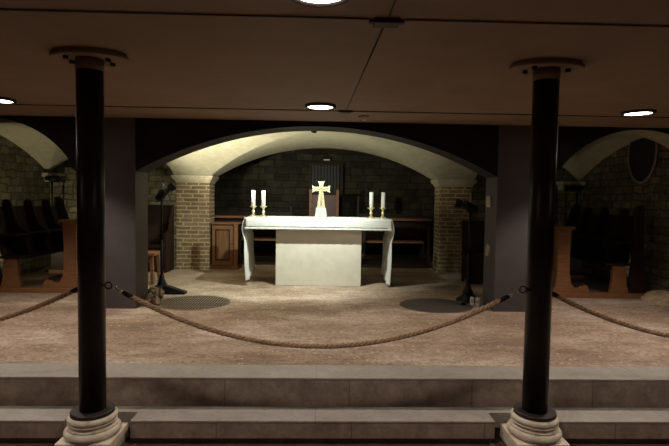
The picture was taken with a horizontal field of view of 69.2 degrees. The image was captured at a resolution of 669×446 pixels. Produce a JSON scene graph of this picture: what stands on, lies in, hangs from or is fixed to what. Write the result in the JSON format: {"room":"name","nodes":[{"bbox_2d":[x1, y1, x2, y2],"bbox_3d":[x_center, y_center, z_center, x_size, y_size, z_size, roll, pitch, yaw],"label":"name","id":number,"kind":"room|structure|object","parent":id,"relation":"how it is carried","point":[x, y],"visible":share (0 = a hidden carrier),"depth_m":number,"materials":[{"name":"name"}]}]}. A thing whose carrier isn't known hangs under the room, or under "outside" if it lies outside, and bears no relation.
{"room":"church","nodes":[
{"label":"church","id":0,"kind":"room"},
{"bbox_2d":[0,135,50,277],"bbox_3d":[-5.104,-0.495,7.298,0.250,2.700,3.000,1,3,-2],"label":"wall","id":1,"kind":"structure","parent":0,"point":[21,179],"depth_m":7.76,"materials":[{"name":"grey stone"}]},
{"bbox_2d":[50,159,175,268],"bbox_3d":[-3.912,-0.544,8.706,2.210,2.700,0.250,1,3,-2],"label":"wall","id":2,"kind":"structure","parent":0,"point":[67,191],"depth_m":8.58,"materials":[{"name":"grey stone"}]},
{"bbox_2d":[42,173,64,181],"bbox_3d":[-4.877,-0.791,8.422,0.260,0.152,0.280,1,3,-2],"label":"trim","id":3,"kind":"structure","parent":2,"relation":"attached to","point":[43,174],"depth_m":8.28,"materials":[{"name":"beige stone"}]},
{"bbox_2d":[104,117,147,308],"bbox_3d":[-2.538,-0.331,5.679,0.555,2.600,0.390,1,3,-2],"label":"pillar","id":4,"kind":"structure","parent":0,"point":[126,188],"depth_m":5.51,"materials":[{"name":"grey paint"}]},
{"bbox_2d":[0,123,642,180],"bbox_3d":[-0.254,-1.027,7.255,9.430,0.575,2.700,1,3,-2],"label":"vault","id":5,"kind":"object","parent":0,"point":[208,161],"visible":0.38,"depth_m":7.87,"materials":[{"name":"beige paint"}]},
{"bbox_2d":[214,149,434,254],"bbox_3d":[-0.233,-0.725,11.577,6.000,2.900,0.200,1,3,-2],"label":"wall","id":6,"kind":"structure","parent":0,"point":[284,176],"depth_m":11.47,"materials":[{"name":"stone"}]},
{"bbox_2d":[308,163,342,216],"bbox_3d":[-0.214,-0.337,11.435,0.800,2.140,0.120,1,3,-2],"label":"door","id":7,"kind":"structure","parent":6,"relation":"in","point":[331,173],"depth_m":11.36,"materials":[{"name":"grey metal"}]},
{"bbox_2d":[322,157,330,160],"bbox_3d":[-0.183,-1.507,11.413,0.200,0.080,0.055,1,3,-2],"label":"wall lamp","id":8,"kind":"object","parent":6,"relation":"attached to","point":[323,158],"visible":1,"depth_m":11.39,"materials":[{"name":"white plastic"}]},
{"bbox_2d":[212,145,436,179],"bbox_3d":[-0.159,-1.101,8.842,4.055,0.575,0.470,1,3,-2],"label":"arch","id":9,"kind":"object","parent":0,"point":[415,168],"depth_m":8.83,"materials":[{"name":"beige paint"}]},
{"bbox_2d":[280,148,376,155],"bbox_3d":[-0.188,-1.323,10.257,5.600,0.720,2.380,1,3,-2],"label":"ceiling","id":10,"kind":"structure","parent":0,"point":[310,148],"depth_m":11.33,"materials":[{"name":"beige paint"}]},
{"bbox_2d":[0,0,668,127],"bbox_3d":[-0.004,-1.046,0.631,14.000,0.250,9.760,1,3,-2],"label":"ceiling","id":11,"kind":"structure","parent":0,"point":[185,61],"depth_m":3.04,"materials":[{"name":"brown paint"}]},
{"bbox_2d":[0,96,16,104],"bbox_3d":[-3.111,-1.136,4.488,0.294,0.026,0.294,1,3,-2],"label":"recessed light","id":12,"kind":"object","parent":11,"relation":"in","point":[3,100],"visible":1,"depth_m":4.51,"materials":[{"name":"white glass"}]},
{"bbox_2d":[0,104,332,110],"bbox_3d":[-3.478,-1.159,4.717,7.080,0.008,0.009,1,3,-2],"label":"conduit","id":13,"kind":"object","parent":11,"relation":"attached to","point":[0,104],"visible":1,"depth_m":4.77,"materials":[{"name":"brown metal"}]},
{"bbox_2d":[0,8,368,19],"bbox_3d":[-3.391,-1.042,2.262,7.120,0.008,0.009,1,3,-2],"label":"conduit","id":14,"kind":"object","parent":11,"relation":"attached to","point":[40,10],"visible":1,"depth_m":2.33,"materials":[{"name":"brown metal"}]},
{"bbox_2d":[291,0,348,7],"bbox_3d":[-0.064,-0.976,2.045,0.294,0.026,0.294,1,3,-2],"label":"recessed light","id":15,"kind":"object","parent":11,"relation":"in","point":[309,3],"visible":1,"depth_m":2.15,"materials":[{"name":"white glass"}]},
{"bbox_2d":[305,102,335,110],"bbox_3d":[-0.133,-1.096,4.571,0.294,0.026,0.294,1,3,-2],"label":"recessed light","id":16,"kind":"object","parent":11,"relation":"in","point":[316,106],"visible":1,"depth_m":4.55,"materials":[{"name":"white glass"}]},
{"bbox_2d":[338,110,352,113],"bbox_3d":[0.110,-1.107,4.828,0.150,0.023,0.068,1,3,-2],"label":"junction box","id":17,"kind":"object","parent":11,"relation":"attached to","point":[340,111],"visible":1,"depth_m":4.80,"materials":[{"name":"brown metal"}]},
{"bbox_2d":[359,115,368,120],"bbox_3d":[0.312,-1.107,5.134,0.116,0.044,0.116,1,3,-2],"label":"smoke detector","id":18,"kind":"object","parent":11,"relation":"attached to","point":[362,117],"visible":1,"depth_m":5.09,"materials":[{"name":"paint"}]},
{"bbox_2d":[346,28,383,110],"bbox_3d":[0.183,-1.053,3.625,0.009,0.008,2.311,1,3,-3],"label":"conduit","id":19,"kind":"object","parent":11,"relation":"attached to","point":[382,28],"visible":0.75,"depth_m":3.11,"materials":[{"name":"brown metal"}]},
{"bbox_2d":[369,17,403,27],"bbox_3d":[0.257,-0.988,2.394,0.172,0.026,0.078,1,3,-2],"label":"junction box","id":20,"kind":"object","parent":11,"relation":"attached to","point":[378,22],"visible":1,"depth_m":2.37,"materials":[{"name":"brown metal"}]},
{"bbox_2d":[388,0,395,17],"bbox_3d":[0.351,-0.838,-0.897,0.009,0.008,6.470,1,3,-2],"label":"conduit","id":21,"kind":"object","parent":11,"relation":"attached to","point":[394,0],"visible":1,"depth_m":2.23,"materials":[{"name":"brown metal"}]},
{"bbox_2d":[351,111,668,117],"bbox_3d":[3.469,-1.065,4.911,6.620,0.008,0.009,1,3,-2],"label":"conduit","id":22,"kind":"object","parent":11,"relation":"attached to","point":[351,111],"visible":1,"depth_m":4.86,"materials":[{"name":"brown"}]},
{"bbox_2d":[406,19,668,26],"bbox_3d":[3.596,-0.948,2.457,6.500,0.008,0.009,1,3,-2],"label":"conduit","id":23,"kind":"object","parent":11,"relation":"attached to","point":[406,19],"visible":1,"depth_m":2.38,"materials":[{"name":"brown metal"}]},
{"bbox_2d":[620,109,656,116],"bbox_3d":[2.916,-1.054,4.656,0.294,0.026,0.294,1,3,-2],"label":"recessed light","id":24,"kind":"object","parent":11,"relation":"in","point":[637,112],"visible":1,"depth_m":4.62,"materials":[{"name":"white glass"}]},
{"bbox_2d":[0,253,668,366],"bbox_3d":[-0.251,1.177,8.412,14.000,0.600,9.300,1,3,-2],"label":"floor","id":25,"kind":"structure","parent":0,"point":[258,308],"depth_m":4.89,"materials":[{"name":"stone"}]},
{"bbox_2d":[0,196,77,292],"bbox_3d":[-3.996,0.242,7.194,1.340,1.269,1.760,1,3,-2],"label":"stall","id":26,"kind":"object","parent":25,"relation":"on","point":[27,231],"visible":0.66,"depth_m":6.61,"materials":[{"name":"orange wood"}]},
{"bbox_2d":[45,175,65,271],"bbox_3d":[-4.755,0.004,8.243,0.315,1.625,0.240,1,3,-2],"label":"lamp stand","id":27,"kind":"object","parent":25,"relation":"on","point":[53,178],"visible":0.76,"depth_m":8.20,"materials":[{"name":"black metal"}]},
{"bbox_2d":[148,251,159,284],"bbox_3d":[-2.833,0.662,7.265,0.400,0.460,0.400,1,3,-2],"label":"wooden stool","id":28,"kind":"object","parent":25,"relation":"on","point":[151,254],"visible":0.41,"depth_m":7.11,"materials":[{"name":"orange wood"}]},
{"bbox_2d":[144,285,163,304],"bbox_3d":[-2.165,0.862,5.816,0.224,0.216,0.230,1,3,-2],"label":"lump","id":29,"kind":"object","parent":25,"relation":"on","point":[155,296],"visible":0.9,"depth_m":5.79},
{"bbox_2d":[148,204,173,272],"bbox_3d":[-3.289,0.256,8.400,0.880,1.150,0.450,1,3,-2],"label":"settle","id":30,"kind":"object","parent":25,"relation":"on","point":[154,211],"visible":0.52,"depth_m":8.55,"materials":[{"name":"brown wood"}]},
{"bbox_2d":[148,182,186,294],"bbox_3d":[-2.243,0.197,6.449,0.565,1.483,0.619,1,3,-2],"label":"lamp stand","id":31,"kind":"object","parent":25,"relation":"on","point":[168,289],"visible":0.86,"depth_m":6.42,"materials":[{"name":"black metal"}]},
{"bbox_2d":[156,296,230,309],"bbox_3d":[-1.719,0.969,5.923,0.890,0.006,0.819,1,3,-2],"label":"floor grate","id":32,"kind":"object","parent":25,"relation":"on","point":[183,302],"visible":0.91,"depth_m":5.89,"materials":[{"name":"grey metal"}]},
{"bbox_2d":[176,183,214,269],"bbox_3d":[-2.526,0.042,8.832,0.585,1.560,0.410,1,3,-2],"label":"pier","id":33,"kind":"object","parent":25,"relation":"on","point":[194,201],"visible":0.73,"depth_m":8.63,"materials":[{"name":"beige brick"}]},
{"bbox_2d":[171,175,218,183],"bbox_3d":[-2.513,-0.786,8.792,0.725,0.127,0.550,1,3,-2],"label":"capital","id":34,"kind":"object","parent":33,"relation":"on","point":[177,178],"visible":0.96,"depth_m":8.55,"materials":[{"name":"beige stone"}]},
{"bbox_2d":[210,221,242,269],"bbox_3d":[-1.974,0.405,8.887,0.510,0.845,0.443,1,3,-2],"label":"base cabinet","id":35,"kind":"object","parent":25,"relation":"on","point":[226,236],"visible":0.99,"depth_m":8.70,"materials":[{"name":"brown wood"}]},
{"bbox_2d":[214,204,291,264],"bbox_3d":[-1.863,0.200,9.843,1.930,1.169,1.060,1,3,-2],"label":"bench","id":36,"kind":"object","parent":25,"relation":"on","point":[259,234],"visible":0.12,"depth_m":10.19,"materials":[{"name":"orange wood"}]},
{"bbox_2d":[275,230,361,285],"bbox_3d":[-0.249,0.421,7.464,2.100,0.998,0.790,1,3,-2],"label":"altar","id":37,"kind":"object","parent":25,"relation":"on","point":[303,257],"visible":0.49,"depth_m":7.16,"materials":[{"name":"beige stone"}]},
{"bbox_2d":[242,216,393,285],"bbox_3d":[-0.250,0.410,7.462,2.217,0.992,0.842,1,3,-2],"label":"altar cloth","id":38,"kind":"object","parent":37,"relation":"on","point":[270,222],"visible":0.98,"depth_m":7.05,"materials":[{"name":"white fabric"}]},
{"bbox_2d":[249,206,257,216],"bbox_3d":[-1.222,-0.176,7.299,0.128,0.164,0.128,1,3,-2],"label":"candlestick","id":39,"kind":"object","parent":38,"relation":"on","point":[253,207],"visible":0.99,"depth_m":7.27,"materials":[{"name":"gold metal"}]},
{"bbox_2d":[251,190,254,205],"bbox_3d":[-1.219,-0.381,7.290,0.057,0.247,0.057,1,3,-2],"label":"candle","id":40,"kind":"object","parent":39,"relation":"on","point":[253,191],"visible":1,"depth_m":7.26,"materials":[{"name":"white wax"}]},
{"bbox_2d":[259,206,267,216],"bbox_3d":[-1.070,-0.174,7.304,0.128,0.164,0.128,1,3,-2],"label":"candlestick","id":41,"kind":"object","parent":38,"relation":"on","point":[263,207],"visible":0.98,"depth_m":7.28,"materials":[{"name":"gold metal"}]},
{"bbox_2d":[262,191,265,205],"bbox_3d":[-1.067,-0.379,7.294,0.057,0.247,0.057,1,3,-2],"label":"candle","id":42,"kind":"object","parent":41,"relation":"on","point":[263,192],"visible":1,"depth_m":7.27,"materials":[{"name":"white wax"}]},
{"bbox_2d":[312,181,329,217],"bbox_3d":[-0.205,-0.362,7.408,0.275,0.556,0.119,1,3,-2],"label":"cross","id":43,"kind":"object","parent":38,"relation":"on","point":[320,212],"visible":1,"depth_m":7.38,"materials":[{"name":"white metal"}]},
{"bbox_2d":[367,208,374,218],"bbox_3d":[0.554,-0.152,7.349,0.128,0.164,0.128,1,3,-2],"label":"candlestick","id":44,"kind":"object","parent":38,"relation":"on","point":[371,209],"visible":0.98,"depth_m":7.33,"materials":[{"name":"gold metal"}]},
{"bbox_2d":[369,192,372,207],"bbox_3d":[0.557,-0.357,7.339,0.057,0.247,0.057,1,3,-2],"label":"candle","id":45,"kind":"object","parent":44,"relation":"on","point":[371,193],"visible":1,"depth_m":7.32,"materials":[{"name":"white wax"}]},
{"bbox_2d":[379,208,386,218],"bbox_3d":[0.732,-0.150,7.354,0.128,0.164,0.128,1,3,-2],"label":"candlestick","id":46,"kind":"object","parent":38,"relation":"on","point":[382,209],"visible":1,"depth_m":7.33,"materials":[{"name":"gold metal"}]},
{"bbox_2d":[381,191,384,207],"bbox_3d":[0.735,-0.355,7.344,0.057,0.247,0.057,1,3,-2],"label":"candle","id":47,"kind":"object","parent":46,"relation":"on","point":[383,192],"visible":1,"depth_m":7.32,"materials":[{"name":"white wax"}]},
{"bbox_2d":[309,189,338,216],"bbox_3d":[-0.226,0.040,10.236,0.660,1.500,0.570,1,3,-2],"label":"chair","id":48,"kind":"object","parent":25,"relation":"on","point":[331,200],"visible":0.24,"depth_m":10.45,"materials":[{"name":"brown wood"}]},
{"bbox_2d":[357,196,431,267],"bbox_3d":[1.152,0.145,9.723,1.350,1.379,1.060,1,3,-2],"label":"bench","id":49,"kind":"object","parent":25,"relation":"on","point":[407,227],"visible":0.62,"depth_m":9.90,"materials":[{"name":"orange wood"}]},
{"bbox_2d":[399,298,472,312],"bbox_3d":[1.246,1.011,5.961,0.890,0.006,0.819,1,3,-2],"label":"floor grate","id":50,"kind":"object","parent":25,"relation":"on","point":[431,305],"visible":0.99,"depth_m":5.92,"materials":[{"name":"metal"}]},
{"bbox_2d":[433,187,471,271],"bbox_3d":[2.170,0.105,8.963,0.580,1.560,0.410,1,3,-2],"label":"pier","id":51,"kind":"object","parent":25,"relation":"on","point":[447,243],"visible":0.66,"depth_m":8.76,"materials":[{"name":"beige brick"}]},
{"bbox_2d":[430,179,476,186],"bbox_3d":[2.182,-0.722,8.924,0.720,0.127,0.550,1,3,-2],"label":"capital","id":52,"kind":"object","parent":51,"relation":"on","point":[439,182],"visible":0.98,"depth_m":8.68,"materials":[{"name":"beige stone"}]},
{"bbox_2d":[454,198,477,302],"bbox_3d":[1.717,0.345,6.242,0.311,1.324,0.283,3,4,44],"label":"lamp stand","id":53,"kind":"object","parent":25,"relation":"on","point":[466,205],"visible":0.89,"depth_m":6.21,"materials":[{"name":"black metal"}]},
{"bbox_2d":[470,297,473,304],"bbox_3d":[1.704,0.968,6.010,0.048,0.100,0.044,2,3,18],"label":"socket","id":54,"kind":"object","parent":25,"relation":"on","point":[471,298],"visible":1,"depth_m":5.99,"materials":[{"name":"white plastic"}]},
{"bbox_2d":[461,220,484,281],"bbox_3d":[2.251,0.458,7.669,0.400,0.980,0.450,1,3,-2],"label":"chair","id":55,"kind":"object","parent":25,"relation":"on","point":[477,226],"visible":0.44,"depth_m":7.82,"materials":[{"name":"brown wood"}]},
{"bbox_2d":[475,298,479,305],"bbox_3d":[1.760,0.971,5.971,0.048,0.100,0.044,2,3,18],"label":"socket","id":56,"kind":"object","parent":25,"relation":"on","point":[477,300],"visible":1,"depth_m":5.95,"materials":[{"name":"white plastic"}]},
{"bbox_2d":[564,184,583,203],"bbox_3d":[4.186,0.133,8.492,0.314,1.609,0.242,1,3,-2],"label":"lamp stand","id":57,"kind":"object","parent":25,"relation":"on","point":[576,188],"visible":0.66,"depth_m":8.45,"materials":[{"name":"black metal"}]},
{"bbox_2d":[552,204,645,298],"bbox_3d":[3.580,0.345,7.405,1.340,1.269,1.760,1,3,-2],"label":"stall","id":58,"kind":"object","parent":25,"relation":"on","point":[603,238],"visible":0.8,"depth_m":6.67,"materials":[{"name":"orange wood"}]},
{"bbox_2d":[0,115,668,177],"bbox_3d":[-0.104,-0.783,5.729,9.650,1.628,0.378,1,3,-2],"label":"wall","id":59,"kind":"structure","parent":0,"point":[156,138],"depth_m":5.56,"materials":[{"name":"paint"}]},
{"bbox_2d":[0,427,668,445],"bbox_3d":[-0.018,1.812,-0.215,14.000,0.350,7.800,1,3,-2],"label":"floor","id":60,"kind":"structure","parent":0,"point":[497,441],"depth_m":3.23,"materials":[{"name":"stone"}]},
{"bbox_2d":[0,438,60,442],"bbox_3d":[-3.000,1.404,3.290,2.445,0.047,0.260,1,3,-2],"label":"staircase","id":61,"kind":"structure","parent":60,"relation":"on","point":[2,440],"depth_m":3.19,"materials":[{"name":"stone"}]},
{"bbox_2d":[0,421,66,437],"bbox_3d":[-2.997,1.331,3.240,2.465,0.104,0.222,1,3,-2],"label":"step lower riser","id":62,"kind":"structure","parent":61,"relation":"on","point":[7,429],"depth_m":3.16,"materials":[{"name":"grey stone"}]},
{"bbox_2d":[0,406,74,422],"bbox_3d":[-2.996,1.272,3.236,2.465,0.014,0.225,1,3,-2],"label":"step","id":63,"kind":"structure","parent":62,"relation":"on","point":[52,414],"depth_m":3.25,"materials":[{"name":"grey stone"}]},
{"bbox_2d":[49,47,128,445],"bbox_3d":[-1.544,0.197,3.082,0.470,2.517,0.340,1,3,-2],"label":"column","id":64,"kind":"structure","parent":60,"relation":"on","point":[95,421],"depth_m":3.02,"materials":[{"name":"brown metal"}]},
{"bbox_2d":[0,287,77,320],"bbox_3d":[-2.998,0.567,3.178,2.766,0.394,0.036,1,3,-2],"label":"rope","id":65,"kind":"object","parent":64,"relation":"attached to","point":[74,290],"visible":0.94,"depth_m":3.19,"materials":[{"name":"brown fabric"}]},
{"bbox_2d":[113,286,518,348],"bbox_3d":[-0.108,0.613,3.111,2.595,0.394,0.036,1,3,-2],"label":"rope","id":66,"kind":"object","parent":64,"relation":"attached to","point":[138,300],"visible":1,"depth_m":3.11,"materials":[{"name":"brown fabric"}]},
{"bbox_2d":[116,406,142,426],"bbox_3d":[-1.555,1.333,3.346,0.425,0.105,0.090,1,3,-2],"label":"step","id":67,"kind":"structure","parent":60,"relation":"on","point":[125,413],"depth_m":3.31,"materials":[{"name":"grey stone"}]},
{"bbox_2d":[133,438,490,442],"bbox_3d":[-0.139,1.442,3.370,2.390,0.047,0.260,1,3,-2],"label":"staircase","id":68,"kind":"structure","parent":60,"relation":"on","point":[135,440],"depth_m":3.24,"materials":[{"name":"stone"}]},
{"bbox_2d":[130,423,494,438],"bbox_3d":[-0.136,1.369,3.320,2.410,0.104,0.222,1,3,-2],"label":"step lower riser","id":69,"kind":"structure","parent":68,"relation":"on","point":[137,430],"depth_m":3.21,"materials":[{"name":"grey stone"}]},
{"bbox_2d":[130,406,494,422],"bbox_3d":[-0.135,1.310,3.316,2.410,0.014,0.225,1,3,-2],"label":"step","id":70,"kind":"structure","parent":69,"relation":"on","point":[146,414],"depth_m":3.29,"materials":[{"name":"grey stone"}]},
{"bbox_2d":[0,378,668,407],"bbox_3d":[-0.118,1.286,3.625,14.000,0.336,0.276,1,3,-2],"label":"step riser","id":71,"kind":"structure","parent":60,"relation":"on","point":[13,391],"depth_m":3.49,"materials":[{"name":"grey stone"}]},
{"bbox_2d":[0,363,668,380],"bbox_3d":[-0.116,1.111,3.615,14.000,0.014,0.280,1,3,-2],"label":"step","id":72,"kind":"structure","parent":71,"relation":"on","point":[7,370],"depth_m":3.60,"materials":[{"name":"grey stone"}]},
{"bbox_2d":[484,407,512,426],"bbox_3d":[1.274,1.372,3.425,0.415,0.105,0.090,1,3,-2],"label":"step","id":73,"kind":"structure","parent":60,"relation":"on","point":[499,415],"depth_m":3.38,"materials":[{"name":"grey stone"}]},
{"bbox_2d":[500,58,584,445],"bbox_3d":[1.339,0.235,3.162,0.470,2.517,0.340,1,3,-2],"label":"column","id":74,"kind":"structure","parent":60,"relation":"on","point":[532,422],"depth_m":3.10,"materials":[{"name":"brown metal"}]},
{"bbox_2d":[552,291,668,337],"bbox_3d":[2.775,0.645,3.339,2.766,0.394,0.036,1,3,-2],"label":"rope","id":75,"kind":"object","parent":74,"relation":"attached to","point":[560,297],"visible":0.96,"depth_m":3.30,"materials":[{"name":"brown fabric"}]},
{"bbox_2d":[565,439,668,443],"bbox_3d":[2.718,1.481,3.450,2.455,0.047,0.260,1,3,-2],"label":"staircase","id":76,"kind":"structure","parent":60,"relation":"on","point":[570,441],"depth_m":3.30,"materials":[{"name":"stone"}]},
{"bbox_2d":[559,424,668,438],"bbox_3d":[2.720,1.408,3.400,2.475,0.104,0.222,1,3,-2],"label":"step lower riser","id":77,"kind":"structure","parent":76,"relation":"on","point":[569,431],"depth_m":3.27,"materials":[{"name":"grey stone"}]},
{"bbox_2d":[553,408,668,423],"bbox_3d":[2.721,1.349,3.396,2.475,0.014,0.225,1,3,-2],"label":"step","id":78,"kind":"structure","parent":77,"relation":"on","point":[566,415],"depth_m":3.35,"materials":[{"name":"grey stone"}]},
{"bbox_2d":[482,125,530,311],"bbox_3d":[2.123,-0.268,5.809,0.500,2.600,0.390,1,3,-2],"label":"pillar","id":79,"kind":"structure","parent":0,"point":[506,220],"depth_m":5.63,"materials":[{"name":"grey paint"}]},
{"bbox_2d":[485,244,489,256],"bbox_3d":[1.861,0.326,5.891,0.005,0.162,0.158,1,3,-2],"label":"light switch","id":80,"kind":"object","parent":79,"relation":"attached to","point":[487,249],"visible":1,"depth_m":5.89,"materials":[{"name":"beige plastic"}]},
{"bbox_2d":[486,196,491,206],"bbox_3d":[1.860,-0.258,5.847,0.022,0.135,0.150,1,3,-2],"label":"wall sensor","id":81,"kind":"object","parent":79,"relation":"attached to","point":[488,198],"visible":1,"depth_m":5.82,"materials":[{"name":"paint"}]},
{"bbox_2d":[471,167,577,225],"bbox_3d":[3.439,-0.444,8.911,1.940,2.700,0.250,1,3,-2],"label":"wall","id":82,"kind":"structure","parent":0,"point":[566,200],"depth_m":8.79,"materials":[{"name":"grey stone"}]},
{"bbox_2d":[556,181,584,189],"bbox_3d":[4.219,-0.668,8.676,0.400,0.152,0.280,1,3,-2],"label":"trim","id":83,"kind":"structure","parent":82,"relation":"attached to","point":[560,184],"depth_m":8.54,"materials":[{"name":"beige stone"}]},
{"bbox_2d":[578,144,668,291],"bbox_3d":[4.571,-0.364,7.569,0.250,2.700,3.000,1,3,-2],"label":"wall","id":84,"kind":"structure","parent":0,"point":[609,184],"depth_m":7.07,"materials":[{"name":"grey stone"}]},
{"bbox_2d":[627,138,658,182],"bbox_3d":[4.441,-1.009,6.983,0.059,0.878,0.638,1,3,-2],"label":"wall plaque","id":85,"kind":"object","parent":84,"relation":"attached to","point":[643,153],"visible":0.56,"depth_m":6.96,"materials":[{"name":"black wood"}]},
{"bbox_2d":[639,290,668,305],"bbox_3d":[4.235,0.972,6.356,0.452,0.146,0.470,1,3,-2],"label":"stone","id":86,"kind":"object","parent":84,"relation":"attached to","point":[657,297],"depth_m":6.35,"materials":[{"name":"beige stone"}]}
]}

